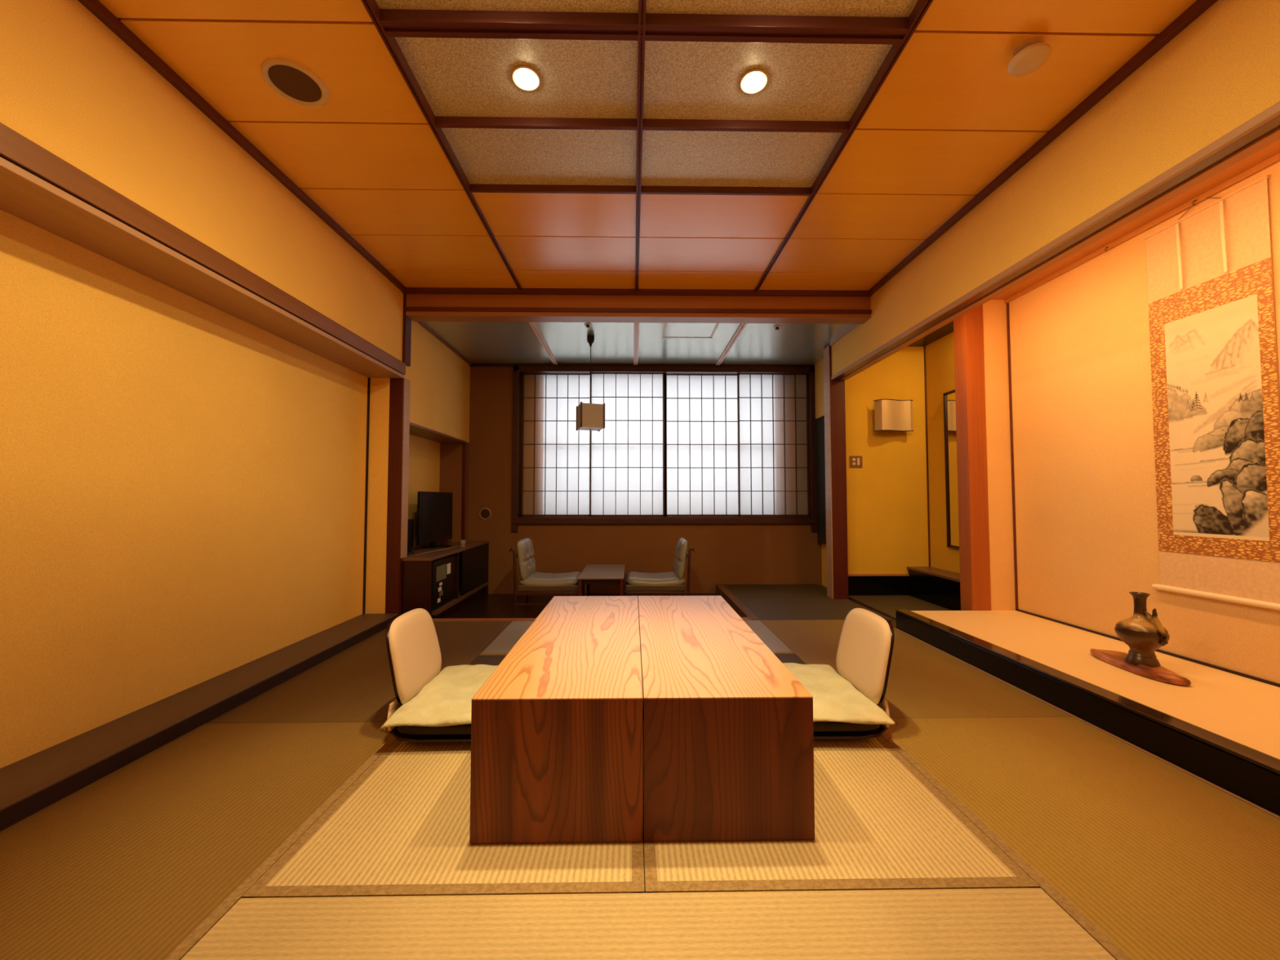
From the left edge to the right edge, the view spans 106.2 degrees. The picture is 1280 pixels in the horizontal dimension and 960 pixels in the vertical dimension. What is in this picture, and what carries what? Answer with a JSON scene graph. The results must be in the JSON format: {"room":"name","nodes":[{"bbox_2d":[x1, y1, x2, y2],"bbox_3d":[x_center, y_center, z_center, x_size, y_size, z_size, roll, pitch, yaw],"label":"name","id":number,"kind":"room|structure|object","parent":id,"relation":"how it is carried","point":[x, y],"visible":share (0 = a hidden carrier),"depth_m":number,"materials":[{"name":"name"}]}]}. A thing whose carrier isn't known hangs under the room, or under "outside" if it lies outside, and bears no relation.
{"room":"japanese tatami room","nodes":[
{"label":"japanese tatami room","id":0,"kind":"room"},
{"bbox_2d":[0,209,439,768],"bbox_3d":[-1.996,0.060,1.798,0.165,1.940,6.260,0,-2,-1],"label":"wall","id":1,"kind":"structure","parent":0,"point":[183,479],"depth_m":1.87,"materials":[{"name":"paint"}]},
{"bbox_2d":[0,613,398,811],"bbox_3d":[-1.786,0.872,1.004,0.260,0.056,4.730,0,-2,-1],"label":"ledge","id":2,"kind":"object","parent":1,"relation":"attached to","point":[20,780],"depth_m":1.75,"materials":[{"name":"wood"}]},
{"bbox_2d":[0,156,404,378],"bbox_3d":[-1.784,-0.832,1.076,0.264,0.023,4.740,0,-2,-1],"label":"beam","id":3,"kind":"structure","parent":1,"relation":"attached to","point":[24,195],"depth_m":1.74,"materials":[{"name":"brown wood"}]},
{"bbox_2d":[0,122,405,374],"bbox_3d":[-1.783,-0.890,1.083,0.268,0.080,4.750,0,-2,-1],"label":"beam","id":4,"kind":"structure","parent":1,"relation":"attached to","point":[15,147],"depth_m":1.65,"materials":[{"name":"wood"}]},
{"bbox_2d":[0,155,403,374],"bbox_3d":[-1.788,-0.847,1.076,0.258,0.009,4.740,0,-2,-1],"label":"groove","id":5,"kind":"object","parent":4,"relation":"attached to","point":[6,159],"visible":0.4,"depth_m":1.66,"materials":[{"name":"red"}]},
{"bbox_2d":[362,377,370,613],"bbox_3d":[-1.932,0.100,3.393,0.013,1.674,0.012,0,-2,-1],"label":"trim","id":6,"kind":"structure","parent":1,"relation":"attached to","point":[369,379],"depth_m":3.39,"materials":[{"name":"red"}]},
{"bbox_2d":[0,0,470,442],"bbox_3d":[-1.853,-0.991,1.841,0.350,0.995,6.260,0,-2,-1],"label":"wall","id":7,"kind":"structure","parent":0,"point":[70,86],"depth_m":1.77,"materials":[{"name":"paint"}]},
{"bbox_2d":[77,0,405,291],"bbox_3d":[-1.651,-1.458,1.097,0.030,0.040,4.730,0,-2,-1],"label":"crown molding","id":8,"kind":"structure","parent":7,"relation":"attached to","point":[114,24],"depth_m":1.87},
{"bbox_2d":[402,293,411,366],"bbox_3d":[-1.696,-1.104,3.492,0.027,0.540,0.085,0,-2,-1],"label":"post","id":9,"kind":"object","parent":7,"relation":"attached to","point":[406,326],"visible":0.54,"depth_m":3.46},
{"bbox_2d":[409,422,465,443],"bbox_3d":[-1.837,-0.397,4.123,0.256,0.020,1.205,0,-2,-1],"label":"trim","id":10,"kind":"structure","parent":7,"relation":"attached to","point":[415,429],"depth_m":4.16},
{"bbox_2d":[417,321,471,364],"bbox_3d":[-1.706,-1.200,4.229,0.020,0.030,1.310,0,-2,-1],"label":"crown molding","id":11,"kind":"structure","parent":7,"relation":"attached to","point":[421,323],"depth_m":4.14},
{"bbox_2d":[364,377,390,613],"bbox_3d":[-1.864,0.092,3.450,0.150,1.694,0.100,0,-2,-1],"label":"wall","id":12,"kind":"structure","parent":0,"point":[378,460],"depth_m":3.40,"materials":[{"name":"paint"}]},
{"bbox_2d":[438,441,469,582],"bbox_3d":[-1.845,0.386,4.805,0.237,1.524,0.230,0,-2,-1],"label":"wall","id":13,"kind":"structure","parent":0,"point":[451,454],"depth_m":4.71,"materials":[{"name":"brown paint"}]},
{"bbox_2d":[461,443,466,539],"bbox_3d":[-1.730,0.124,4.707,0.028,0.980,0.020,0,-2,-1],"label":"trim","id":14,"kind":"structure","parent":13,"relation":"attached to","point":[464,446],"depth_m":4.70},
{"bbox_2d":[467,363,822,594],"bbox_3d":[-0.127,0.062,4.915,4.100,2.580,0.170,0,-2,-1],"label":"wall","id":15,"kind":"structure","parent":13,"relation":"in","point":[723,553],"depth_m":4.84,"materials":[{"name":"brown paint"}]},
{"bbox_2d":[523,374,543,514],"bbox_3d":[-1.317,-0.366,4.974,0.622,1.620,0.041,0,-2,-1],"label":"curtain","id":16,"kind":"object","parent":15,"relation":"hanging from","point":[529,380],"visible":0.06,"depth_m":4.97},
{"bbox_2d":[511,365,817,532],"bbox_3d":[0.258,-0.318,4.923,3.090,1.680,0.175,0,-2,-1],"label":"window","id":17,"kind":"structure","parent":15,"relation":"attached to","point":[517,371],"depth_m":4.86,"materials":[{"name":"brown wood"}]},
{"bbox_2d":[520,373,590,516],"bbox_3d":[-0.858,-0.366,4.940,0.713,1.478,0.024,0,-2,-1],"label":"screen","id":18,"kind":"object","parent":17,"relation":"attached to","point":[567,375],"visible":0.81,"depth_m":4.93,"materials":[{"name":"brown wood"}]},
{"bbox_2d":[589,373,666,516],"bbox_3d":[-0.122,-0.367,4.912,0.781,1.478,0.024,0,-2,-1],"label":"screen","id":19,"kind":"object","parent":17,"relation":"attached to","point":[664,397],"visible":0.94,"depth_m":4.90,"materials":[{"name":"brown wood"}]},
{"bbox_2d":[666,373,737,516],"bbox_3d":[0.639,-0.365,4.964,0.779,1.478,0.024,0,-2,-1],"label":"screen","id":20,"kind":"object","parent":17,"relation":"attached to","point":[677,375],"visible":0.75,"depth_m":4.95,"materials":[{"name":"paper"}]},
{"bbox_2d":[737,373,809,516],"bbox_3d":[1.370,-0.366,4.935,0.730,1.478,0.024,0,-2,-1],"label":"screen","id":21,"kind":"object","parent":17,"relation":"attached to","point":[738,374],"visible":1,"depth_m":4.92,"materials":[{"name":"paper"}]},
{"bbox_2d":[774,375,801,514],"bbox_3d":[1.550,-0.364,5.020,0.264,1.620,0.040,0,-2,-1],"label":"screen","id":22,"kind":"object","parent":15,"relation":"hanging from","point":[789,403],"visible":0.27,"depth_m":5.01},
{"bbox_2d":[98,0,1196,290],"bbox_3d":[0.028,-1.475,1.122,3.390,0.015,4.726,0,-2,-1],"label":"ceiling","id":23,"kind":"structure","parent":0,"point":[949,117],"depth_m":2.12,"materials":[{"name":"wood"}]},
{"bbox_2d":[260,57,328,106],"bbox_3d":[-1.252,-1.439,1.745,0.202,0.015,0.202,0,-2,-1],"label":"ceiling speaker","id":24,"kind":"object","parent":23,"relation":"attached to","point":[292,81],"visible":1,"depth_m":1.74,"materials":[{"name":"beige plastic"}]},
{"bbox_2d":[267,64,321,102],"bbox_3d":[-1.252,-1.439,1.745,0.158,0.001,0.158,0,-2,-1],"label":"grille","id":25,"kind":"object","parent":24,"relation":"attached to","point":[295,82],"depth_m":1.74,"materials":[{"name":"brown"}]},
{"bbox_2d":[360,0,521,289],"bbox_3d":[-0.822,-1.476,1.111,0.023,0.044,4.730,0,-2,-1],"label":"batten","id":26,"kind":"object","parent":23,"relation":"attached to","point":[372,8],"visible":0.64,"depth_m":1.86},
{"bbox_2d":[470,183,811,195],"bbox_3d":[0.007,-1.433,2.366,1.697,0.041,0.017,0,-2,-1],"label":"ceiling beam","id":27,"kind":"structure","parent":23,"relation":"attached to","point":[474,188],"depth_m":2.36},
{"bbox_2d":[635,0,646,290],"bbox_3d":[0.012,-1.475,1.124,0.023,0.044,4.730,0,-2,-1],"label":"batten","id":28,"kind":"object","parent":23,"relation":"attached to","point":[642,3],"visible":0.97,"depth_m":1.90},
{"bbox_2d":[375,0,918,187],"bbox_3d":[0.033,-1.516,0.720,1.677,0.014,3.289,0,-2,-1],"label":"panels","id":29,"kind":"object","parent":23,"relation":"attached to","point":[456,77],"visible":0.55,"depth_m":1.82,"materials":[{"name":"beige"}]},
{"bbox_2d":[511,65,540,90],"bbox_3d":[-0.416,-1.455,1.752,0.104,0.027,0.104,0,-2,-1],"label":"recessed light","id":30,"kind":"object","parent":29,"relation":"attached to","point":[525,77],"visible":1,"depth_m":1.74,"materials":[{"name":"glass"}]},
{"bbox_2d":[435,115,848,133],"bbox_3d":[0.014,-1.448,1.952,1.697,0.043,0.018,0,-2,-1],"label":"batten","id":31,"kind":"object","parent":29,"relation":"attached to","point":[501,122],"visible":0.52,"depth_m":1.95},
{"bbox_2d":[376,8,911,44],"bbox_3d":[0.020,-1.462,1.547,1.697,0.047,0.054,0,-2,-1],"label":"ceiling beam","id":32,"kind":"structure","parent":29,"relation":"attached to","point":[397,23],"depth_m":1.53,"materials":[{"name":"wood"}]},
{"bbox_2d":[739,68,768,93],"bbox_3d":[0.418,-1.455,1.765,0.104,0.027,0.104,0,-2,-1],"label":"recessed light","id":33,"kind":"object","parent":29,"relation":"attached to","point":[753,81],"visible":1,"depth_m":1.76,"materials":[{"name":"glass"}]},
{"bbox_2d":[754,0,933,291],"bbox_3d":[0.875,-1.475,1.137,0.023,0.044,4.730,0,-2,-1],"label":"batten","id":34,"kind":"object","parent":23,"relation":"attached to","point":[922,6],"visible":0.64,"depth_m":1.87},
{"bbox_2d":[1007,35,1050,75],"bbox_3d":[1.301,-1.419,1.607,0.112,0.059,0.112,0,-2,-1],"label":"smoke detector","id":35,"kind":"object","parent":23,"relation":"attached to","point":[1033,52],"visible":1,"depth_m":1.59,"materials":[{"name":"beige plastic"}]},
{"bbox_2d":[422,320,953,364],"bbox_3d":[0.311,-1.245,4.122,4.850,0.070,1.790,0,-2,-1],"label":"ceiling","id":36,"kind":"structure","parent":0,"point":[478,342],"depth_m":4.23,"materials":[{"name":"paint"}]},
{"bbox_2d":[528,322,557,364],"bbox_3d":[-0.846,-1.204,4.243,0.042,0.022,1.310,0,-2,-1],"label":"batten","id":37,"kind":"object","parent":36,"relation":"attached to","point":[533,325],"visible":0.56,"depth_m":4.17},
{"bbox_2d":[576,334,604,431],"bbox_3d":[-0.416,-0.813,4.029,0.205,0.800,0.205,1,-2,-17],"label":"pendant lamp","id":38,"kind":"object","parent":36,"relation":"hanging from","point":[589,416],"visible":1,"depth_m":3.94,"materials":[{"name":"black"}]},
{"bbox_2d":[633,322,639,364],"bbox_3d":[-0.034,-1.203,4.255,0.042,0.022,1.310,0,-2,-1],"label":"batten","id":39,"kind":"object","parent":36,"relation":"attached to","point":[636,337],"visible":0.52,"depth_m":4.20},
{"bbox_2d":[662,322,719,338],"bbox_3d":[0.404,-1.216,3.882,0.424,0.006,0.406,0,-2,-1],"label":"access hatch","id":40,"kind":"object","parent":36,"relation":"attached to","point":[706,331],"visible":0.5,"depth_m":3.90,"materials":[{"name":"beige plastic"}]},
{"bbox_2d":[715,323,746,365],"bbox_3d":[0.802,-1.203,4.268,0.042,0.022,1.310,0,-2,-1],"label":"batten","id":41,"kind":"object","parent":36,"relation":"attached to","point":[742,326],"visible":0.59,"depth_m":4.20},
{"bbox_2d":[793,376,806,514],"bbox_3d":[0.320,-0.090,5.113,5.000,2.900,0.200,0,-2,-1],"label":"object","id":42,"kind":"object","parent":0,"point":[800,390],"depth_m":5.17,"materials":[{"name":"wood"}]},
{"bbox_2d":[542,375,776,515],"bbox_3d":[0.205,-0.360,5.116,2.670,1.600,0.028,0,-2,-1],"label":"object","id":43,"kind":"object","parent":42,"relation":"hanging from","point":[597,460],"visible":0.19,"depth_m":5.12,"materials":[{"name":"paper"}]},
{"bbox_2d":[814,358,826,586],"bbox_3d":[1.856,-0.045,4.730,0.140,2.380,0.530,0,-2,-1],"label":"wall","id":44,"kind":"structure","parent":0,"point":[819,366],"depth_m":4.79,"materials":[{"name":"beige paper"}]},
{"bbox_2d":[815,416,826,544],"bbox_3d":[1.811,0.003,4.667,0.043,1.240,0.390,0,-2,-1],"label":"sliding panel","id":45,"kind":"object","parent":44,"relation":"attached to","point":[820,423],"visible":0.49,"depth_m":4.75,"materials":[{"name":"grey"}]},
{"bbox_2d":[446,585,1279,886],"bbox_3d":[0.372,1.086,1.765,5.000,0.288,6.400,0,-2,-1],"label":"floor","id":46,"kind":"structure","parent":0,"point":[489,606],"depth_m":4.19,"materials":[{"name":"brown wood"}]},
{"bbox_2d":[0,721,396,959],"bbox_3d":[-1.258,0.905,0.988,0.793,0.013,1.723,0,-2,-1],"label":"mat","id":47,"kind":"object","parent":46,"relation":"on","point":[141,861],"visible":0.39,"depth_m":1.21,"materials":[{"name":"brown wicker"}]},
{"bbox_2d":[206,621,511,723],"bbox_3d":[-1.284,0.969,2.612,0.793,0.012,1.523,0,-2,-1],"label":"mat","id":48,"kind":"object","parent":46,"relation":"on","point":[354,684],"visible":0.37,"depth_m":2.22,"materials":[{"name":"wicker"}]},
{"bbox_2d":[385,377,404,615],"bbox_3d":[-1.742,0.130,3.451,0.095,1.730,0.100,0,-2,-1],"label":"post","id":49,"kind":"object","parent":46,"relation":"on","point":[394,564],"visible":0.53,"depth_m":3.40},
{"bbox_2d":[400,377,410,558],"bbox_3d":[-1.693,-0.089,3.466,0.009,1.290,0.088,0,-2,-1],"label":"post edge","id":50,"kind":"structure","parent":49,"relation":"attached to","point":[406,382],"depth_m":3.46,"materials":[{"name":"brown wood"}]},
{"bbox_2d":[241,739,644,897],"bbox_3d":[-0.432,0.923,1.453,0.871,0.013,0.818,0,-2,-1],"label":"mat","id":51,"kind":"object","parent":46,"relation":"on","point":[402,828],"visible":0.66,"depth_m":1.16,"materials":[{"name":"beige wicker"}]},
{"bbox_2d":[385,608,471,742],"bbox_3d":[-0.682,0.734,1.907,0.553,0.400,0.530,0,-2,-1],"label":"chair","id":52,"kind":"object","parent":51,"relation":"on","point":[412,644],"visible":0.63,"depth_m":1.80,"materials":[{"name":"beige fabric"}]},
{"bbox_2d":[378,664,497,730],"bbox_3d":[-0.583,0.832,1.905,0.600,0.058,0.574,0,-2,-1],"label":"seat cushion","id":53,"kind":"object","parent":52,"relation":"on","point":[446,700],"visible":0.44,"depth_m":1.76,"materials":[{"name":"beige fabric"}]},
{"bbox_2d":[469,595,814,844],"bbox_3d":[-0.002,0.753,1.846,0.865,0.355,1.277,0,-2,-1],"label":"table","id":54,"kind":"object","parent":51,"relation":"on","point":[557,726],"visible":1,"depth_m":1.21,"materials":[{"name":"brown wood"}]},
{"bbox_2d":[401,541,488,618],"bbox_3d":[-1.720,0.846,4.099,0.459,0.530,1.380,0,-2,-1],"label":"tv console","id":55,"kind":"object","parent":46,"relation":"on","point":[417,570],"visible":0.57,"depth_m":3.88,"materials":[{"name":"brown wood"}]},
{"bbox_2d":[407,519,413,551],"bbox_3d":[-1.855,0.438,3.777,0.100,0.260,0.120,0,-2,-1],"label":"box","id":56,"kind":"object","parent":55,"relation":"on","point":[411,522],"visible":0.16,"depth_m":3.79,"materials":[{"name":"black plastic"}]},
{"bbox_2d":[416,491,453,548],"bbox_3d":[-1.766,0.344,4.198,0.240,0.480,0.690,0,-2,-1],"label":"television","id":57,"kind":"object","parent":55,"relation":"on","point":[434,509],"visible":1,"depth_m":4.11,"materials":[{"name":"black plastic"}]},
{"bbox_2d":[431,555,454,610],"bbox_3d":[-1.708,0.783,3.706,0.402,0.355,0.430,0,-2,-1],"label":"fridge","id":58,"kind":"object","parent":55,"relation":"in","point":[442,568],"visible":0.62,"depth_m":3.67,"materials":[{"name":"black plastic"}]},
{"bbox_2d":[509,537,585,616],"bbox_3d":[-0.784,0.810,4.135,0.574,0.605,0.474,0,-2,-1],"label":"lounge chair","id":59,"kind":"object","parent":46,"relation":"on","point":[533,583],"visible":0.98,"depth_m":3.93,"materials":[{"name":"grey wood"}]},
{"bbox_2d":[432,617,751,621],"bbox_3d":[-0.459,1.038,3.420,2.490,0.094,0.070,0,-2,-1],"label":"sill","id":60,"kind":"structure","parent":46,"relation":"on","point":[742,618],"depth_m":3.41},
{"bbox_2d":[577,564,625,595],"bbox_3d":[-0.316,0.949,4.162,0.364,0.330,0.760,0,-2,-1],"label":"side table","id":61,"kind":"object","parent":46,"relation":"on","point":[592,574],"visible":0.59,"depth_m":3.91,"materials":[{"name":"brown wood"}]},
{"bbox_2d":[479,620,795,655],"bbox_3d":[-0.018,0.985,3.024,1.748,0.013,0.738,0,-2,-1],"label":"mat","id":62,"kind":"object","parent":46,"relation":"on","point":[503,644],"visible":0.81,"depth_m":2.95,"materials":[{"name":"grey fabric"}]},
{"bbox_2d":[470,653,805,665],"bbox_3d":[-0.006,0.955,2.262,1.748,0.012,0.783,0,-2,-1],"label":"mat","id":63,"kind":"object","parent":46,"relation":"on","point":[784,658],"visible":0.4,"depth_m":2.58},
{"bbox_2d":[813,608,894,739],"bbox_3d":[0.679,0.734,1.929,0.553,0.400,0.530,0,-2,-1],"label":"chair","id":64,"kind":"object","parent":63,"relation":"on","point":[864,651],"visible":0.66,"depth_m":1.82,"materials":[{"name":"fabric"}]},
{"bbox_2d":[782,662,897,724],"bbox_3d":[0.578,0.833,1.923,0.600,0.058,0.574,0,-2,-1],"label":"seat cushion","id":65,"kind":"object","parent":64,"relation":"on","point":[835,699],"visible":0.34,"depth_m":1.78,"materials":[{"name":"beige fabric"}]},
{"bbox_2d":[180,888,1115,959],"bbox_3d":[0.020,0.890,0.599,1.748,0.012,0.903,0,-2,-1],"label":"mat","id":66,"kind":"object","parent":46,"relation":"on","point":[986,923],"visible":1,"depth_m":0.96,"materials":[{"name":"wicker"}]},
{"bbox_2d":[624,537,694,595],"bbox_3d":[0.159,0.810,4.149,0.574,0.605,0.474,0,-2,-1],"label":"lounge chair","id":67,"kind":"object","parent":46,"relation":"on","point":[674,580],"visible":0.98,"depth_m":3.94,"materials":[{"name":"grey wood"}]},
{"bbox_2d":[715,583,759,620],"bbox_3d":[0.805,1.065,4.120,0.064,0.094,1.430,0,-2,-1],"label":"sill","id":68,"kind":"structure","parent":46,"relation":"on","point":[737,606],"depth_m":4.01,"materials":[{"name":"brown wood"}]},
{"bbox_2d":[723,583,891,621],"bbox_3d":[1.310,1.028,4.129,0.948,0.012,1.428,0,-2,-1],"label":"mat","id":69,"kind":"object","parent":46,"relation":"on","point":[810,602],"visible":0.76,"depth_m":3.94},
{"bbox_2d":[823,346,833,599],"bbox_3d":[1.658,-0.075,4.228,0.009,2.200,0.120,0,-2,-1],"label":"post edge","id":70,"kind":"structure","parent":69,"relation":"on","point":[826,351],"depth_m":4.22,"materials":[{"name":"brown wood"}]},
{"bbox_2d":[823,342,848,599],"bbox_3d":[1.725,-0.084,4.229,0.128,2.242,0.130,0,-2,-1],"label":"post","id":71,"kind":"object","parent":46,"relation":"on","point":[837,411],"visible":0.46,"depth_m":4.16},
{"bbox_2d":[642,720,1039,893],"bbox_3d":[0.443,0.923,1.467,0.875,0.013,0.818,0,-2,-1],"label":"mat","id":72,"kind":"object","parent":46,"relation":"on","point":[880,824],"visible":0.66,"depth_m":1.19,"materials":[{"name":"beige wicker"}]},
{"bbox_2d":[848,595,951,619],"bbox_3d":[2.126,1.013,3.740,0.568,0.012,1.083,0,-2,-1],"label":"mat","id":73,"kind":"object","parent":46,"relation":"on","point":[887,605],"visible":0.33,"depth_m":3.94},
{"bbox_2d":[760,619,1071,718],"bbox_3d":[1.281,0.971,2.652,0.833,0.012,1.523,0,-2,-1],"label":"mat","id":74,"kind":"object","parent":46,"relation":"on","point":[924,682],"visible":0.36,"depth_m":2.27,"materials":[{"name":"wicker"}]},
{"bbox_2d":[906,566,960,610],"bbox_3d":[2.506,0.887,3.767,0.210,0.262,1.078,0,-2,-1],"label":"step","id":75,"kind":"structure","parent":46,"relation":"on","point":[940,587],"depth_m":3.92,"materials":[{"name":"black wood"}]},
{"bbox_2d":[953,304,991,610],"bbox_3d":[2.249,-0.109,3.255,0.125,2.217,0.115,0,-2,-1],"label":"post","id":76,"kind":"object","parent":46,"relation":"on","point":[968,331],"visible":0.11,"depth_m":3.21,"materials":[{"name":"wood"}]},
{"bbox_2d":[880,716,1279,959],"bbox_3d":[1.306,0.906,1.028,0.833,0.013,1.723,0,-2,-1],"label":"mat","id":77,"kind":"object","parent":46,"relation":"on","point":[1153,860],"visible":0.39,"depth_m":1.24,"materials":[{"name":"brown wicker"}]},
{"bbox_2d":[895,609,1279,816],"bbox_3d":[2.114,0.870,1.826,0.785,0.125,2.750,0,-2,-1],"label":"platform","id":78,"kind":"object","parent":46,"relation":"on","point":[1222,728],"visible":1,"depth_m":1.86,"materials":[{"name":"black paint"}]},
{"bbox_2d":[893,627,1279,818],"bbox_3d":[1.715,0.930,1.817,0.012,0.004,2.750,0,-2,-1],"label":"trim","id":79,"kind":"structure","parent":78,"relation":"attached to","point":[996,677],"depth_m":1.69,"materials":[{"name":"brown wood"}]},
{"bbox_2d":[1089,648,1191,685],"bbox_3d":[2.144,0.800,2.079,0.136,0.034,0.409,0,-2,9],"label":"tray","id":80,"kind":"object","parent":78,"relation":"on","point":[1160,673],"visible":0.91,"depth_m":2.01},
{"bbox_2d":[1114,591,1169,667],"bbox_3d":[2.162,0.640,2.073,0.166,0.300,0.166,2,-3,-40],"label":"vase","id":81,"kind":"object","parent":80,"relation":"on","point":[1144,636],"visible":1,"depth_m":2.04,"materials":[{"name":"brown metal"}]},
{"bbox_2d":[844,346,928,573],"bbox_3d":[2.256,-0.201,4.407,0.950,2.093,0.120,0,-2,-1],"label":"wall","id":82,"kind":"structure","parent":0,"point":[886,497],"depth_m":4.34,"materials":[{"name":"paint"}]},
{"bbox_2d":[849,455,862,467],"bbox_3d":[1.950,-0.166,4.335,0.116,0.110,0.012,0,-2,-1],"label":"light switch","id":83,"kind":"object","parent":82,"relation":"attached to","point":[855,461],"visible":1,"depth_m":4.33,"materials":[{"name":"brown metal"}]},
{"bbox_2d":[848,576,909,595],"bbox_3d":[2.197,0.951,4.354,0.830,0.184,0.135,0,-2,-1],"label":"baseboard","id":84,"kind":"structure","parent":82,"relation":"attached to","point":[857,585],"depth_m":4.29,"materials":[{"name":"black paint"}]},
{"bbox_2d":[874,399,913,431],"bbox_3d":[2.263,-0.573,4.296,0.340,0.279,0.131,0,-2,-1],"label":"wall lamp","id":85,"kind":"object","parent":82,"relation":"attached to","point":[890,415],"visible":1,"depth_m":4.27,"materials":[{"name":"beige"}]},
{"bbox_2d":[925,332,959,573],"bbox_3d":[2.678,-0.139,3.701,0.130,2.312,1.300,0,-2,-1],"label":"wall","id":86,"kind":"structure","parent":0,"point":[940,354],"depth_m":4.18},
{"bbox_2d":[924,346,930,566],"bbox_3d":[2.599,-0.220,4.347,0.010,2.000,0.017,0,-2,-1],"label":"trim","id":87,"kind":"structure","parent":86,"relation":"attached to","point":[925,371],"depth_m":4.34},
{"bbox_2d":[942,389,959,548],"bbox_3d":[2.596,-0.101,3.673,0.030,1.300,0.766,0,-2,-1],"label":"wall mirror","id":88,"kind":"object","parent":86,"relation":"attached to","point":[949,403],"visible":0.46,"depth_m":3.99,"materials":[{"name":"clear glass"}]},
{"bbox_2d":[982,299,1015,610],"bbox_3d":[2.397,-0.138,3.256,0.175,2.250,0.100,0,-2,-1],"label":"wall","id":89,"kind":"structure","parent":0,"point":[994,311],"depth_m":3.21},
{"bbox_2d":[831,0,1279,376],"bbox_3d":[1.778,-1.255,1.498,0.120,0.495,5.440,0,-2,-1],"label":"wall","id":90,"kind":"structure","parent":0,"point":[1221,71],"depth_m":1.75,"materials":[{"name":"paint"}]},
{"bbox_2d":[401,287,872,297],"bbox_3d":[-0.009,-1.367,3.501,3.390,0.055,0.090,0,-2,-1],"label":"crown molding","id":91,"kind":"structure","parent":90,"relation":"attached to","point":[469,291],"depth_m":3.46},
{"bbox_2d":[406,293,871,309],"bbox_3d":[0.000,-1.288,3.543,3.370,0.101,0.120,0,-2,-1],"label":"beam","id":92,"kind":"structure","parent":90,"relation":"attached to","point":[412,300],"depth_m":3.48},
{"bbox_2d":[404,306,871,314],"bbox_3d":[0.001,-1.226,3.504,3.370,0.028,0.074,0,-2,-1],"label":"beam","id":93,"kind":"structure","parent":92,"relation":"attached to","point":[406,308],"depth_m":3.47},
{"bbox_2d":[405,311,871,324],"bbox_3d":[0.000,-1.196,3.540,3.370,0.031,0.120,0,-2,-1],"label":"beam","id":94,"kind":"structure","parent":93,"relation":"attached to","point":[415,316],"depth_m":3.50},
{"bbox_2d":[868,0,1217,294],"bbox_3d":[1.708,-1.456,1.150,0.030,0.040,4.730,0,-2,-1],"label":"crown molding","id":95,"kind":"structure","parent":90,"relation":"attached to","point":[1198,7],"depth_m":1.87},
{"bbox_2d":[831,101,1279,379],"bbox_3d":[1.720,-0.995,1.482,0.016,0.028,5.430,0,-2,-1],"label":"beam","id":96,"kind":"structure","parent":90,"relation":"attached to","point":[1273,111],"depth_m":1.74,"materials":[{"name":"brown wood"}]},
{"bbox_2d":[840,126,1279,380],"bbox_3d":[1.818,-0.993,1.484,0.050,0.031,5.430,0,-2,-1],"label":"beam","id":97,"kind":"structure","parent":90,"relation":"attached to","point":[1273,136],"depth_m":1.83,"materials":[{"name":"brown wood"}]},
{"bbox_2d":[991,139,1279,299],"bbox_3d":[2.168,-1.298,1.941,0.675,0.055,2.810,0,-2,-1],"label":"wall trim","id":98,"kind":"structure","parent":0,"point":[1273,148],"depth_m":2.25,"materials":[{"name":"brown wood"}]},
{"bbox_2d":[1008,161,1279,683],"bbox_3d":[2.564,-0.268,1.857,0.115,2.400,2.910,0,-2,-1],"label":"wall","id":99,"kind":"structure","parent":0,"point":[1086,497],"depth_m":2.61,"materials":[{"name":"paint"}]},
{"bbox_2d":[1006,302,1017,608],"bbox_3d":[2.481,-0.167,3.201,0.010,2.055,0.014,0,-2,-1],"label":"trim","id":100,"kind":"structure","parent":99,"relation":"attached to","point":[1007,304],"depth_m":3.20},
{"bbox_2d":[1004,152,1279,303],"bbox_3d":[2.496,-1.260,1.895,0.020,0.026,2.710,0,-2,-1],"label":"rail","id":101,"kind":"object","parent":99,"relation":"attached to","point":[1274,159],"visible":1,"depth_m":2.29,"materials":[{"name":"brown wood"}]},
{"bbox_3d":[2.474,-1.237,2.145,0.021,0.031,0.007,0,-2,-1],"label":"hook","id":102,"kind":"object","parent":101,"relation":"attached to","visible":0},
{"bbox_2d":[1143,174,1279,610],"bbox_3d":[2.486,-0.369,2.105,0.027,1.772,0.500,0,-2,-1],"label":"scroll","id":103,"kind":"object","parent":102,"relation":"hanging from","point":[1216,415],"visible":1,"depth_m":2.07,"materials":[{"name":"paper"}]},
{"bbox_2d":[1164,293,1269,541],"bbox_3d":[2.490,-0.248,2.090,0.001,0.995,0.338,0,-2,-1],"label":"painting","id":104,"kind":"object","parent":103,"relation":"attached to","point":[1215,418],"depth_m":2.07},
{"bbox_2d":[1015,608,1279,687],"bbox_3d":[2.501,0.800,1.812,0.012,0.012,2.705,0,-2,-1],"label":"trim","id":105,"kind":"structure","parent":99,"relation":"attached to","point":[1211,665],"depth_m":2.20,"materials":[{"name":"brown wood"}]},
{"bbox_3d":[0.059,0.843,-0.593,3.380,0.012,1.480,0,-2,-1],"label":"floor","id":106,"kind":"structure","parent":0,"visible":0},
{"bbox_2d":[0,614,399,831],"bbox_3d":[-1.654,0.875,1.006,0.004,0.050,4.730,0,-2,-1],"label":"baseboard","id":107,"kind":"structure","parent":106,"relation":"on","point":[31,805],"depth_m":1.64,"materials":[{"name":"red"}]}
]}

